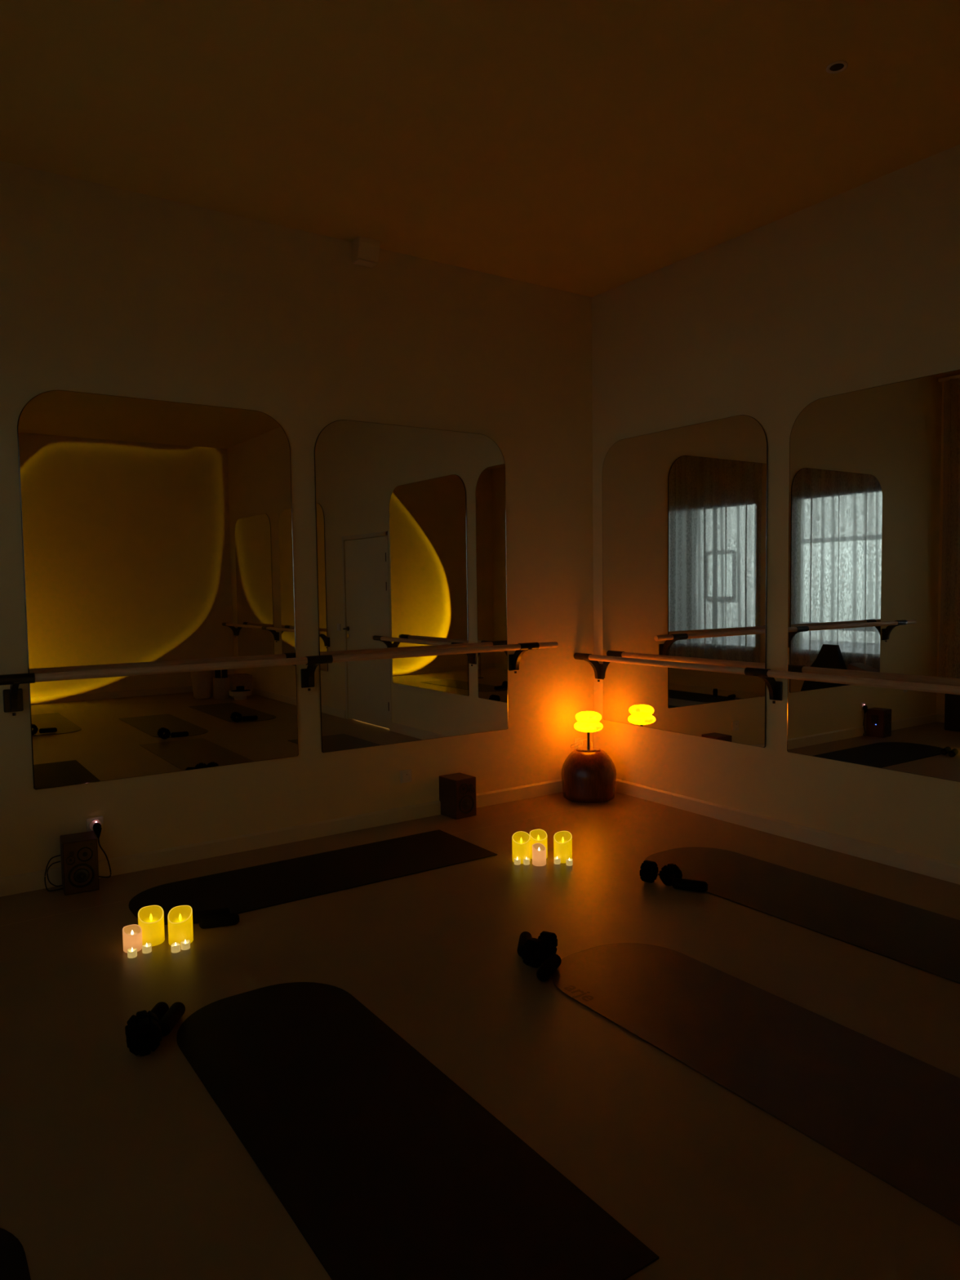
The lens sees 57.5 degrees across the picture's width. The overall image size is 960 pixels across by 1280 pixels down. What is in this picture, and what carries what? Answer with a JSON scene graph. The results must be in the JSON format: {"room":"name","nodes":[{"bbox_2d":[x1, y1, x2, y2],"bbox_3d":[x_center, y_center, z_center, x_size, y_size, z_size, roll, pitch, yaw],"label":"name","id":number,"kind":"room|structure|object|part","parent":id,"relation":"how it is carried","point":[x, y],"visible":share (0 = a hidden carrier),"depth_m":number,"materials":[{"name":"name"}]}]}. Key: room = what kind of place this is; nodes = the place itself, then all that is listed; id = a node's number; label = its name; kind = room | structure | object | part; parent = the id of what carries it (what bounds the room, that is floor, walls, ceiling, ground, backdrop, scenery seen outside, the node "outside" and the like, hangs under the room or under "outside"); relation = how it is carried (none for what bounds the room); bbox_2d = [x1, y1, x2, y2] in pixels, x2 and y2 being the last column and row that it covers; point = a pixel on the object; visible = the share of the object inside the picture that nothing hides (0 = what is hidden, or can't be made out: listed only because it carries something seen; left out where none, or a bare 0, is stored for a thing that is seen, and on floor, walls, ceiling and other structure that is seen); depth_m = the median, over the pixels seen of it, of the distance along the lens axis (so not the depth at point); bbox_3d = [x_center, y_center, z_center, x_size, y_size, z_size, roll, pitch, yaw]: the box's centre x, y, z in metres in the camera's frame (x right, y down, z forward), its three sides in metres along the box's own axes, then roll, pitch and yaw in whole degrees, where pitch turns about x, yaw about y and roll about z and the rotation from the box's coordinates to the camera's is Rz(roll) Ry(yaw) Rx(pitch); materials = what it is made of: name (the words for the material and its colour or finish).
{"room":"exercise studio","nodes":[
{"label":"exercise studio","id":0,"kind":"room"},
{"bbox_2d":[0,160,594,877],"bbox_3d":[-1.230,-0.583,5.124,5.150,3.554,0.200,-3,4,-34],"label":"wall","id":1,"kind":"structure","parent":0,"point":[106,290],"depth_m":5.10,"materials":[{"name":"paint"}]},
{"bbox_2d":[86,816,103,832],"bbox_3d":[-1.998,0.962,4.548,0.082,0.082,0.018,-3,4,-34],"label":"wall socket","id":2,"kind":"object","parent":1,"relation":"attached to","point":[90,821],"visible":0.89,"depth_m":4.54,"materials":[{"name":"white plastic"}]},
{"bbox_2d":[93,821,111,877],"bbox_3d":[-1.963,1.088,4.539,0.094,0.300,0.043,-2,4,-14],"label":"power cord","id":3,"kind":"object","parent":2,"relation":"attached to","point":[97,828],"visible":0.93,"depth_m":4.53,"materials":[{"name":"black plastic"}]},
{"bbox_3d":[-1.962,1.127,4.547,0.100,0.221,0.023,0,4,6],"label":"cord","id":4,"kind":"part","parent":3,"relation":"part of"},
{"bbox_2d":[17,390,298,790],"bbox_3d":[-1.665,-0.276,4.712,1.406,1.992,0.006,-3,4,-34],"label":"wall mirror","id":5,"kind":"object","parent":1,"relation":"attached to","point":[155,532],"visible":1,"depth_m":4.66,"materials":[{"name":"clear glass"}]},
{"bbox_2d":[0,641,558,715],"bbox_3d":[-0.985,0.195,5.094,3.570,0.216,0.195,-3,4,-34],"label":"ballet barre","id":6,"kind":"object","parent":1,"relation":"attached to","point":[13,696],"visible":1,"depth_m":4.80,"materials":[{"name":"brown wood"}]},
{"bbox_3d":[-2.298,0.297,4.310,0.086,0.113,0.013,-3,4,-34],"label":"wall plate","id":7,"kind":"part","parent":6,"relation":"part of","materials":[{"name":"black metal"}]},
{"bbox_3d":[-1.674,0.156,4.531,1.802,0.041,0.041,-3,4,-34],"label":"rail","id":8,"kind":"part","parent":6,"relation":"part of","materials":[{"name":"brown wood"}]},
{"bbox_3d":[-1.019,0.225,5.183,0.086,0.113,0.013,-3,4,-34],"label":"wall plate","id":9,"kind":"part","parent":6,"relation":"part of","materials":[{"name":"black metal"}]},
{"bbox_3d":[-0.198,0.073,5.538,1.760,0.041,0.041,-3,4,-34],"label":"rail","id":10,"kind":"part","parent":6,"relation":"part of","materials":[{"name":"brown wood"}]},
{"bbox_3d":[0.234,0.154,6.037,0.086,0.113,0.013,-3,4,-34],"label":"wall plate","id":11,"kind":"part","parent":6,"relation":"part of","materials":[{"name":"black metal"}]},
{"bbox_2d":[0,778,562,897],"bbox_3d":[-1.126,1.149,5.158,4.800,0.092,0.014,-3,4,-34],"label":"baseboard","id":12,"kind":"structure","parent":1,"relation":"attached to","point":[33,881],"depth_m":5.06,"materials":[{"name":"paint"}]},
{"bbox_2d":[351,235,380,267],"bbox_3d":[-0.681,-2.313,5.223,0.136,0.127,0.105,-3,4,-34],"label":"ceiling sensor","id":13,"kind":"object","parent":1,"relation":"attached to","point":[365,251],"visible":1,"depth_m":5.20,"materials":[{"name":"paint"}]},
{"bbox_2d":[400,768,412,783],"bbox_3d":[-0.470,0.870,5.590,0.082,0.082,0.018,-3,4,-34],"label":"wall socket","id":14,"kind":"object","parent":1,"relation":"attached to","point":[405,775],"visible":1,"depth_m":5.58,"materials":[{"name":"white plastic"}]},
{"bbox_2d":[314,419,508,752],"bbox_3d":[-0.391,-0.348,5.581,1.386,1.992,0.006,-3,4,-34],"label":"wall mirror","id":15,"kind":"object","parent":1,"relation":"attached to","point":[411,522],"visible":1,"depth_m":5.54,"materials":[{"name":"clear glass"}]},
{"bbox_2d":[574,737,583,749],"bbox_3d":[0.728,0.755,6.405,0.082,0.082,0.018,-3,4,-34],"label":"wall socket","id":16,"kind":"object","parent":1,"relation":"attached to","point":[576,740],"visible":0.84,"depth_m":6.40,"materials":[{"name":"white plastic"}]},
{"bbox_2d":[0,791,959,1279],"bbox_3d":[1.722,1.389,2.247,6.600,0.100,8.450,-3,4,-34],"label":"floor","id":17,"kind":"structure","parent":0,"point":[116,1163],"depth_m":2.86,"materials":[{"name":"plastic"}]},
{"bbox_2d":[0,1227,31,1279],"bbox_3d":[-0.897,1.434,1.249,0.610,0.005,1.800,-3,4,-34],"label":"exercise mat","id":18,"kind":"object","parent":17,"relation":"on","point":[13,1261],"visible":1,"depth_m":1.96,"materials":[{"name":"black rubber"}]},
{"bbox_2d":[59,831,99,895],"bbox_3d":[-2.015,1.122,4.412,0.163,0.262,0.179,-3,4,-29],"label":"speaker","id":19,"kind":"object","parent":17,"relation":"on","point":[79,851],"visible":1,"depth_m":4.34},
{"bbox_2d":[44,854,62,891],"bbox_3d":[-2.143,1.171,4.391,0.058,0.166,0.098,2,5,42],"label":"cable","id":20,"kind":"object","parent":19,"relation":"attached to","point":[46,870],"visible":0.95,"depth_m":4.38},
{"bbox_2d":[127,947,137,958],"bbox_3d":[-1.425,1.277,3.587,0.037,0.040,0.037,-3,4,-34],"label":"tealight","id":21,"kind":"object","parent":17,"relation":"on","point":[131,953],"visible":1,"depth_m":3.58,"materials":[{"name":"beige"}]},
{"bbox_2d":[122,924,142,952],"bbox_3d":[-1.450,1.245,3.653,0.075,0.096,0.075,-3,4,-34],"label":"pillar candle","id":22,"kind":"object","parent":17,"relation":"on","point":[131,934],"visible":0.98,"depth_m":3.63,"materials":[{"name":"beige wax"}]},
{"bbox_2d":[124,1009,160,1039],"bbox_3d":[-1.112,1.284,2.890,0.105,0.105,0.050,-3,4,-31],"label":"weight","id":23,"kind":"object","parent":17,"relation":"on","point":[143,1014],"visible":0.29,"depth_m":2.88,"materials":[{"name":"black rubber"}]},
{"bbox_2d":[125,1017,161,1056],"bbox_3d":[-1.089,1.287,2.839,0.105,0.105,0.050,-3,4,-26],"label":"weight","id":24,"kind":"object","parent":17,"relation":"on","point":[135,1046],"visible":1,"depth_m":2.82,"materials":[{"name":"black rubber"}]},
{"bbox_2d":[142,942,151,953],"bbox_3d":[-1.382,1.274,3.630,0.037,0.040,0.037,-1,4,-2],"label":"tealight","id":25,"kind":"object","parent":17,"relation":"on","point":[146,948],"visible":1,"depth_m":3.62,"materials":[{"name":"beige"}]},
{"bbox_2d":[137,905,164,946],"bbox_3d":[-1.399,1.216,3.727,0.103,0.143,0.103,-3,4,-34],"label":"pillar candle","id":26,"kind":"object","parent":17,"relation":"on","point":[151,917],"visible":0.95,"depth_m":3.71,"materials":[{"name":"yellow wax"}]},
{"bbox_2d":[151,1001,168,1021],"bbox_3d":[-1.122,1.303,3.013,0.052,0.052,0.172,-1,4,1],"label":"weight","id":27,"kind":"object","parent":17,"relation":"on","point":[160,1009],"visible":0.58,"depth_m":3.04,"materials":[{"name":"black rubber"}]},
{"bbox_2d":[160,1001,185,1036],"bbox_3d":[-1.063,1.302,3.010,0.052,0.052,0.172,-1,4,1],"label":"weight","id":28,"kind":"object","parent":17,"relation":"on","point":[177,1010],"visible":0.76,"depth_m":2.98,"materials":[{"name":"black rubber"}]},
{"bbox_2d":[170,942,180,952],"bbox_3d":[-1.263,1.272,3.633,0.037,0.040,0.037,1,4,31],"label":"tealight","id":29,"kind":"object","parent":17,"relation":"on","point":[175,947],"visible":1,"depth_m":3.62,"materials":[{"name":"beige"}]},
{"bbox_2d":[167,905,193,946],"bbox_3d":[-1.274,1.215,3.722,0.100,0.144,0.100,-3,4,-34],"label":"pillar candle","id":30,"kind":"object","parent":17,"relation":"on","point":[180,918],"visible":0.94,"depth_m":3.70,"materials":[{"name":"yellow wax"}]},
{"bbox_2d":[180,939,190,950],"bbox_3d":[-1.232,1.270,3.660,0.037,0.040,0.037,1,4,21],"label":"tealight","id":31,"kind":"object","parent":17,"relation":"on","point":[185,944],"visible":1,"depth_m":3.65,"materials":[{"name":"beige"}]},
{"bbox_2d":[199,912,239,928],"bbox_3d":[-1.159,1.248,3.893,0.172,0.052,0.052,-2,4,-17],"label":"weight","id":32,"kind":"object","parent":17,"relation":"on","point":[227,919],"visible":1,"depth_m":3.87,"materials":[{"name":"black rubber"}]},
{"bbox_2d":[128,829,497,924],"bbox_3d":[-0.847,1.223,4.595,1.865,0.005,0.615,-3,4,-34],"label":"exercise mat","id":33,"kind":"object","parent":17,"relation":"on","point":[241,891],"visible":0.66,"depth_m":4.56,"materials":[{"name":"black rubber"}]},
{"bbox_2d":[176,982,658,1279],"bbox_3d":[-0.364,1.348,2.508,0.620,0.005,1.790,-3,4,-34],"label":"exercise mat","id":34,"kind":"object","parent":17,"relation":"on","point":[386,1167],"visible":1,"depth_m":2.31,"materials":[{"name":"black rubber"}]},
{"bbox_2d":[439,773,476,819],"bbox_3d":[-0.144,1.018,5.723,0.165,0.255,0.199,-4,5,-38],"label":"speaker","id":35,"kind":"object","parent":17,"relation":"on","point":[457,791],"visible":1,"depth_m":5.66},
{"bbox_2d":[514,857,520,865],"bbox_3d":[0.201,1.184,4.706,0.035,0.041,0.035,-3,4,-34],"label":"tealight","id":36,"kind":"object","parent":17,"relation":"on","point":[517,862],"visible":1,"depth_m":4.69,"materials":[{"name":"beige wax"}]},
{"bbox_2d":[511,831,530,863],"bbox_3d":[0.224,1.126,4.753,0.099,0.152,0.099,-3,4,-34],"label":"pillar candle","id":37,"kind":"object","parent":17,"relation":"on","point":[521,840],"visible":0.97,"depth_m":4.72,"materials":[{"name":"yellow wax"}]},
{"bbox_2d":[516,931,531,956],"bbox_3d":[0.183,1.249,3.595,0.052,0.052,0.172,0,4,7],"label":"weight","id":38,"kind":"object","parent":17,"relation":"on","point":[525,935],"visible":0.71,"depth_m":3.58,"materials":[{"name":"black rubber"}]},
{"bbox_2d":[523,857,529,865],"bbox_3d":[0.250,1.184,4.703,0.035,0.041,0.035,-1,4,-2],"label":"tealight","id":39,"kind":"object","parent":17,"relation":"on","point":[526,861],"visible":1,"depth_m":4.69,"materials":[{"name":"beige wax"}]},
{"bbox_2d":[521,937,546,968],"bbox_3d":[0.214,1.231,3.446,0.050,0.105,0.105,2,5,41],"label":"weight","id":40,"kind":"object","parent":17,"relation":"on","point":[533,954],"visible":1,"depth_m":3.42,"materials":[{"name":"black rubber"}]},
{"bbox_2d":[529,829,547,858],"bbox_3d":[0.321,1.123,4.808,0.098,0.147,0.098,-3,4,-34],"label":"pillar candle","id":41,"kind":"object","parent":17,"relation":"on","point":[537,836],"visible":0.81,"depth_m":4.80,"materials":[{"name":"yellow wax"}]},
{"bbox_2d":[532,843,546,866],"bbox_3d":[0.317,1.151,4.695,0.075,0.106,0.075,-3,4,-34],"label":"pillar candle","id":42,"kind":"object","parent":17,"relation":"on","point":[539,850],"visible":1,"depth_m":4.67,"materials":[{"name":"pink wax"}]},
{"bbox_2d":[537,930,557,959],"bbox_3d":[0.269,1.226,3.511,0.050,0.105,0.105,1,4,30],"label":"weight","id":43,"kind":"object","parent":17,"relation":"on","point":[550,939],"visible":0.76,"depth_m":3.49,"materials":[{"name":"black rubber"}]},
{"bbox_2d":[554,856,560,864],"bbox_3d":[0.415,1.181,4.707,0.035,0.041,0.035,1,4,31],"label":"tealight","id":44,"kind":"object","parent":17,"relation":"on","point":[557,861],"visible":1,"depth_m":4.69,"materials":[{"name":"beige wax"}]},
{"bbox_2d":[553,831,572,862],"bbox_3d":[0.450,1.123,4.753,0.099,0.151,0.099,-3,4,-34],"label":"pillar candle","id":45,"kind":"object","parent":17,"relation":"on","point":[562,840],"visible":0.9,"depth_m":4.72,"materials":[{"name":"yellow wax"}]},
{"bbox_2d":[565,857,573,866],"bbox_3d":[0.478,1.182,4.679,0.035,0.041,0.035,1,4,27],"label":"tealight","id":46,"kind":"object","parent":17,"relation":"on","point":[569,862],"visible":1,"depth_m":4.67,"materials":[{"name":"beige wax"}]},
{"bbox_2d":[560,748,616,803],"bbox_3d":[0.764,0.937,6.157,0.386,0.338,0.386,-3,4,-34],"label":"stool","id":47,"kind":"object","parent":17,"relation":"on","point":[587,777],"visible":0.9,"depth_m":6.01,"materials":[{"name":"brown wood"}]},
{"bbox_2d":[570,711,603,751],"bbox_3d":[0.728,0.644,6.186,0.203,0.288,0.318,-3,4,-34],"label":"table lamp","id":48,"kind":"object","parent":47,"relation":"on","point":[588,721],"visible":1,"depth_m":6.07,"materials":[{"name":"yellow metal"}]},
{"bbox_3d":[0.729,0.744,6.271,0.113,0.080,0.189,-3,4,-34],"label":"cord","id":49,"kind":"part","parent":48,"relation":"part of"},
{"bbox_3d":[0.759,0.540,6.132,0.183,0.074,0.183,-3,4,-34],"label":"lamp shade","id":50,"kind":"part","parent":48,"relation":"part of","materials":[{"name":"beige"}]},
{"bbox_3d":[0.760,0.605,6.136,0.202,0.068,0.202,-3,4,-34],"label":"lamp shade","id":51,"kind":"part","parent":48,"relation":"part of","materials":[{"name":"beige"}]},
{"bbox_3d":[0.762,0.772,6.146,0.166,0.006,0.166,-3,4,-34],"label":"plate","id":52,"kind":"part","parent":47,"relation":"part of","materials":[{"name":"brown wood"}]},
{"bbox_2d":[640,859,657,883],"bbox_3d":[0.849,1.162,4.397,0.050,0.105,0.105,2,5,41],"label":"weight","id":53,"kind":"object","parent":17,"relation":"on","point":[649,869],"visible":1,"depth_m":4.37,"materials":[{"name":"black rubber"}]},
{"bbox_2d":[658,863,682,885],"bbox_3d":[0.946,1.165,4.343,0.105,0.112,0.079,-2,4,-14],"label":"weight","id":54,"kind":"object","parent":17,"relation":"on","point":[668,873],"visible":0.93,"depth_m":4.32,"materials":[{"name":"black rubber"}]},
{"bbox_2d":[671,878,708,892],"bbox_3d":[1.023,1.195,4.268,0.172,0.052,0.052,1,4,23],"label":"weight","id":55,"kind":"object","parent":17,"relation":"on","point":[677,883],"visible":1,"depth_m":4.25,"materials":[{"name":"black rubber"}]},
{"bbox_2d":[551,942,959,1226],"bbox_3d":[0.921,1.309,2.846,0.605,0.005,1.770,-3,4,-34],"label":"exercise mat","id":56,"kind":"object","parent":17,"relation":"on","point":[893,1114],"visible":0.99,"depth_m":2.73,"materials":[{"name":"brown rubber"}]},
{"bbox_2d":[536,953,561,982],"bbox_3d":[0.266,1.256,3.360,0.052,0.052,0.172,1,4,24],"label":"weight","id":57,"kind":"object","parent":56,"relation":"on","point":[544,972],"visible":1,"depth_m":3.32,"materials":[{"name":"black rubber"}]},
{"bbox_2d":[644,847,959,983],"bbox_3d":[1.539,1.220,4.127,0.605,0.005,1.830,-3,4,-34],"label":"exercise mat","id":58,"kind":"object","parent":17,"relation":"on","point":[921,939],"visible":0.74,"depth_m":4.00,"materials":[{"name":"black rubber"}]},
{"bbox_2d":[0,0,959,297],"bbox_3d":[1.074,-2.224,1.610,5.150,0.100,8.450,-3,4,-34],"label":"ceiling","id":59,"kind":"structure","parent":0,"point":[587,148],"depth_m":3.80,"materials":[{"name":"paint"}]},
{"bbox_2d":[826,61,848,73],"bbox_3d":[1.430,-2.295,3.509,0.082,0.005,0.082,-3,4,-34],"label":"recessed light","id":60,"kind":"object","parent":59,"relation":"in","point":[836,67],"visible":1,"depth_m":3.51,"materials":[{"name":"white plastic"}]},
{"bbox_2d":[591,144,959,865],"bbox_3d":[3.162,-0.517,3.131,0.150,3.554,8.050,-3,4,-34],"label":"wall","id":61,"kind":"structure","parent":0,"point":[858,288],"depth_m":5.04,"materials":[{"name":"paint"}]},
{"bbox_2d":[602,414,768,747],"bbox_3d":[1.288,-0.381,5.743,0.006,1.992,1.419,-3,4,-34],"label":"wall mirror","id":62,"kind":"object","parent":61,"relation":"attached to","point":[685,508],"visible":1,"depth_m":5.65,"materials":[{"name":"clear glass"}]},
{"bbox_2d":[573,653,959,703],"bbox_3d":[1.663,0.267,5.087,0.195,0.216,3.197,-3,4,-34],"label":"ballet barre","id":63,"kind":"object","parent":61,"relation":"attached to","point":[775,687],"visible":1,"depth_m":5.06,"materials":[{"name":"brown wood"}]},
{"bbox_3d":[0.879,0.230,6.394,0.013,0.113,0.086,-3,4,-34],"label":"wall plate","id":64,"kind":"part","parent":63,"relation":"part of","materials":[{"name":"black metal"}]},
{"bbox_3d":[1.155,0.152,5.694,0.041,0.041,1.578,-3,4,-34],"label":"rail","id":65,"kind":"part","parent":63,"relation":"part of","materials":[{"name":"brown wood"}]},
{"bbox_3d":[1.738,0.297,5.142,0.013,0.113,0.086,-3,4,-34],"label":"wall plate","id":66,"kind":"part","parent":63,"relation":"part of","materials":[{"name":"black metal"}]},
{"bbox_3d":[2.054,0.222,4.381,0.041,0.041,1.596,-3,4,-34],"label":"rail","id":67,"kind":"part","parent":63,"relation":"part of","materials":[{"name":"brown wood"}]},
{"bbox_2d":[615,778,959,884],"bbox_3d":[1.733,1.106,5.215,0.014,0.092,3.116,-3,4,-34],"label":"baseboard","id":68,"kind":"structure","parent":61,"relation":"attached to","point":[936,868],"depth_m":5.02,"materials":[{"name":"paint"}]},
{"bbox_2d":[786,368,959,782],"bbox_3d":[2.174,-0.312,4.452,0.006,1.992,1.414,-3,4,-34],"label":"wall mirror","id":69,"kind":"object","parent":61,"relation":"attached to","point":[874,508],"visible":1,"depth_m":4.57,"materials":[{"name":"clear glass"}]}
]}

